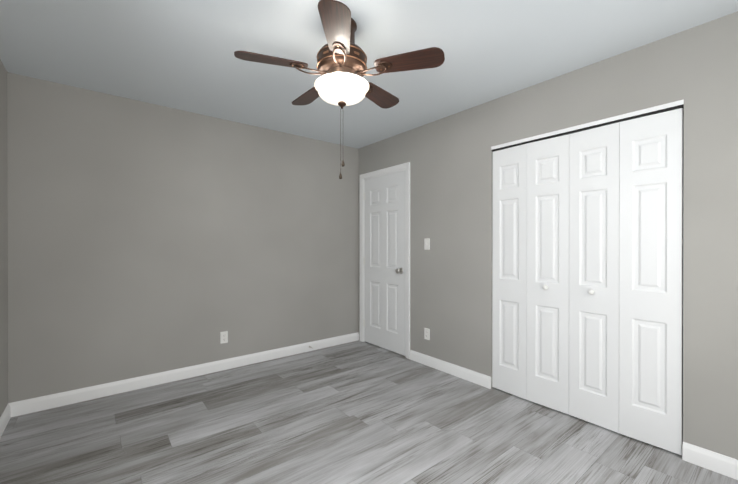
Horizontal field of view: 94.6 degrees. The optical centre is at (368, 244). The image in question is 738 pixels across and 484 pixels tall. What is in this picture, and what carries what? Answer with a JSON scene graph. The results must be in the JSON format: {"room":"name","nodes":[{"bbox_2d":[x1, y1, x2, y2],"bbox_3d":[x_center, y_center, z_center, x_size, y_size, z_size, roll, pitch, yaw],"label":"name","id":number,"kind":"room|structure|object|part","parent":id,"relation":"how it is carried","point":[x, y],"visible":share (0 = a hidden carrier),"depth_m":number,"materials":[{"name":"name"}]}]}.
{"room":"empty bedroom","nodes":[
{"label":"empty bedroom","id":0,"kind":"room"},
{"bbox_2d":[0,59,7,416],"bbox_3d":[-1.312,0.006,0.762,0.120,2.440,4.120,0,0,-39],"label":"wall","id":1,"kind":"structure","parent":0,"point":[3,256],"depth_m":2.30,"materials":[{"name":"grey paint"}]},
{"bbox_2d":[0,402,15,437],"bbox_3d":[-1.297,1.176,0.853,0.014,0.100,4.000,0,0,-39],"label":"baseboard","id":2,"kind":"structure","parent":1,"relation":"attached to","point":[10,410],"depth_m":2.32,"materials":[{"name":"white paint"}]},
{"bbox_2d":[7,72,358,402],"bbox_3d":[-1.381,0.000,3.423,3.340,2.440,0.120,0,0,-39],"label":"wall","id":3,"kind":"structure","parent":0,"point":[145,238],"depth_m":2.98,"materials":[{"name":"grey paint"}]},
{"bbox_2d":[16,332,358,415],"bbox_3d":[-1.327,1.170,3.383,3.070,0.100,0.014,0,0,-39],"label":"baseboard","id":4,"kind":"structure","parent":3,"relation":"attached to","point":[27,406],"depth_m":2.99,"materials":[{"name":"white paint"}]},
{"bbox_2d":[220,331,227,343],"bbox_3d":[-1.411,0.905,3.318,0.070,0.115,0.009,0,0,-39],"label":"outlet","id":5,"kind":"object","parent":3,"relation":"attached to","point":[224,337],"visible":1,"depth_m":3.32,"materials":[{"name":"white plastic"}]},
{"bbox_2d":[0,340,737,483],"bbox_3d":[0.258,1.273,2.099,4.240,0.100,4.240,0,0,-39],"label":"floor","id":6,"kind":"structure","parent":0,"point":[357,412],"depth_m":2.17,"materials":[{"name":"laminate"}]},
{"bbox_2d":[0,0,737,148],"bbox_3d":[-0.093,-1.266,1.812,3.340,0.100,4.240,0,0,-39],"label":"ceiling","id":7,"kind":"structure","parent":0,"point":[177,54],"depth_m":2.09,"materials":[{"name":"white paint"}]},
{"bbox_2d":[234,0,444,178],"bbox_3d":[-0.171,-0.789,1.917,1.068,0.856,1.030,0,0,-39],"label":"ceiling fan","id":8,"kind":"object","parent":7,"relation":"hanging from","point":[342,70],"visible":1,"depth_m":1.78,"materials":[{"name":"brown wood"}]},
{"bbox_3d":[-0.149,-0.837,1.883,0.302,0.093,0.302,0,0,-39],"label":"lamp shade","id":9,"kind":"part","parent":8,"relation":"part of","materials":[{"name":"white glass"}]},
{"bbox_2d":[358,11,737,459],"bbox_3d":[1.163,0.001,2.822,0.120,2.440,4.000,0,0,-39],"label":"wall","id":10,"kind":"structure","parent":0,"point":[449,158],"depth_m":2.22,"materials":[{"name":"grey paint"}]},
{"bbox_2d":[363,170,404,355],"bbox_3d":[0.153,0.201,3.965,0.105,2.015,0.735,0,0,-39],"label":"entry door","id":11,"kind":"structure","parent":10,"relation":"in","point":[384,256],"depth_m":3.95,"materials":[{"name":"white paint"}]},
{"bbox_3d":[-0.060,0.188,4.248,0.012,1.684,0.027,0,0,-39],"label":"entry door hinge","id":12,"kind":"part","parent":11,"relation":"part of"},
{"bbox_3d":[0.326,0.289,3.722,0.070,0.066,0.066,0,0,-39],"label":"knob","id":13,"kind":"part","parent":11,"relation":"part of","materials":[{"name":"grey metal"}]},
{"bbox_2d":[360,162,409,358],"bbox_3d":[0.207,0.170,4.003,0.140,2.097,0.874,0,0,-39],"label":"door frame","id":14,"kind":"structure","parent":10,"relation":"attached to","point":[406,166],"depth_m":3.68,"materials":[{"name":"white paint"}]},
{"bbox_2d":[424,238,429,249],"bbox_3d":[0.580,-0.005,3.438,0.020,0.115,0.070,0,0,-39],"label":"switch plate","id":15,"kind":"object","parent":10,"relation":"attached to","point":[426,243],"visible":1,"depth_m":3.43,"materials":[{"name":"white plastic"}]},
{"bbox_2d":[424,328,429,339],"bbox_3d":[0.585,0.905,3.443,0.009,0.115,0.070,0,0,-39],"label":"outlet","id":16,"kind":"object","parent":10,"relation":"attached to","point":[426,333],"visible":1,"depth_m":3.44,"materials":[{"name":"white plastic"}]},
{"bbox_2d":[410,350,490,388],"bbox_3d":[0.735,1.170,3.252,0.014,0.100,0.943,0,0,-39],"label":"baseboard","id":17,"kind":"structure","parent":10,"relation":"attached to","point":[483,380],"depth_m":3.18,"materials":[{"name":"white paint"}]},
{"bbox_2d":[492,144,526,399],"bbox_3d":[1.149,0.212,2.780,0.036,1.995,0.299,0,0,-39],"label":"bifold closet door","id":18,"kind":"structure","parent":10,"relation":"in","point":[509,319],"depth_m":2.76,"materials":[{"name":"white paint"}]},
{"bbox_2d":[527,134,568,413],"bbox_3d":[1.322,0.212,2.534,0.073,1.995,0.299,0,0,-39],"label":"bifold closet door","id":19,"kind":"structure","parent":10,"relation":"in","point":[547,272],"depth_m":2.53,"materials":[{"name":"white paint"}]},
{"bbox_2d":[491,99,683,149],"bbox_3d":[1.431,-0.815,2.425,0.046,0.026,1.210,0,0,-39],"label":"track rail","id":20,"kind":"object","parent":10,"relation":"attached to","point":[644,111],"visible":0.71,"depth_m":2.28,"materials":[{"name":"white metal"}]},
{"bbox_2d":[492,105,683,151],"bbox_3d":[1.432,-0.795,2.426,0.034,0.014,1.206,0,0,-39],"label":"channel","id":21,"kind":"object","parent":10,"relation":"attached to","point":[616,121],"visible":0.71,"depth_m":2.28,"materials":[{"name":"black"}]},
{"bbox_2d":[569,122,619,432],"bbox_3d":[1.510,0.213,2.300,0.073,1.995,0.299,0,0,-39],"label":"bifold closet door","id":22,"kind":"structure","parent":10,"relation":"in","point":[594,174],"depth_m":2.29,"materials":[{"name":"white paint"}]},
{"bbox_2d":[619,108,682,454],"bbox_3d":[1.711,0.213,2.078,0.036,1.995,0.299,0,0,-39],"label":"bifold closet door","id":23,"kind":"structure","parent":10,"relation":"in","point":[651,291],"depth_m":2.06,"materials":[{"name":"white paint"}]},
{"bbox_2d":[682,442,737,479],"bbox_3d":[2.065,1.174,1.593,0.014,0.100,0.890,0,0,-39],"label":"baseboard","id":24,"kind":"structure","parent":10,"relation":"attached to","point":[712,461],"depth_m":1.85,"materials":[{"name":"white paint"}]},
{"bbox_2d":[683,109,683,173],"bbox_3d":[1.769,-0.023,2.698,0.670,2.490,1.910,0,0,-39],"label":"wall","id":25,"kind":"structure","parent":0,"point":[683,141],"depth_m":2.49,"materials":[{"name":"grey paint"}]}
]}

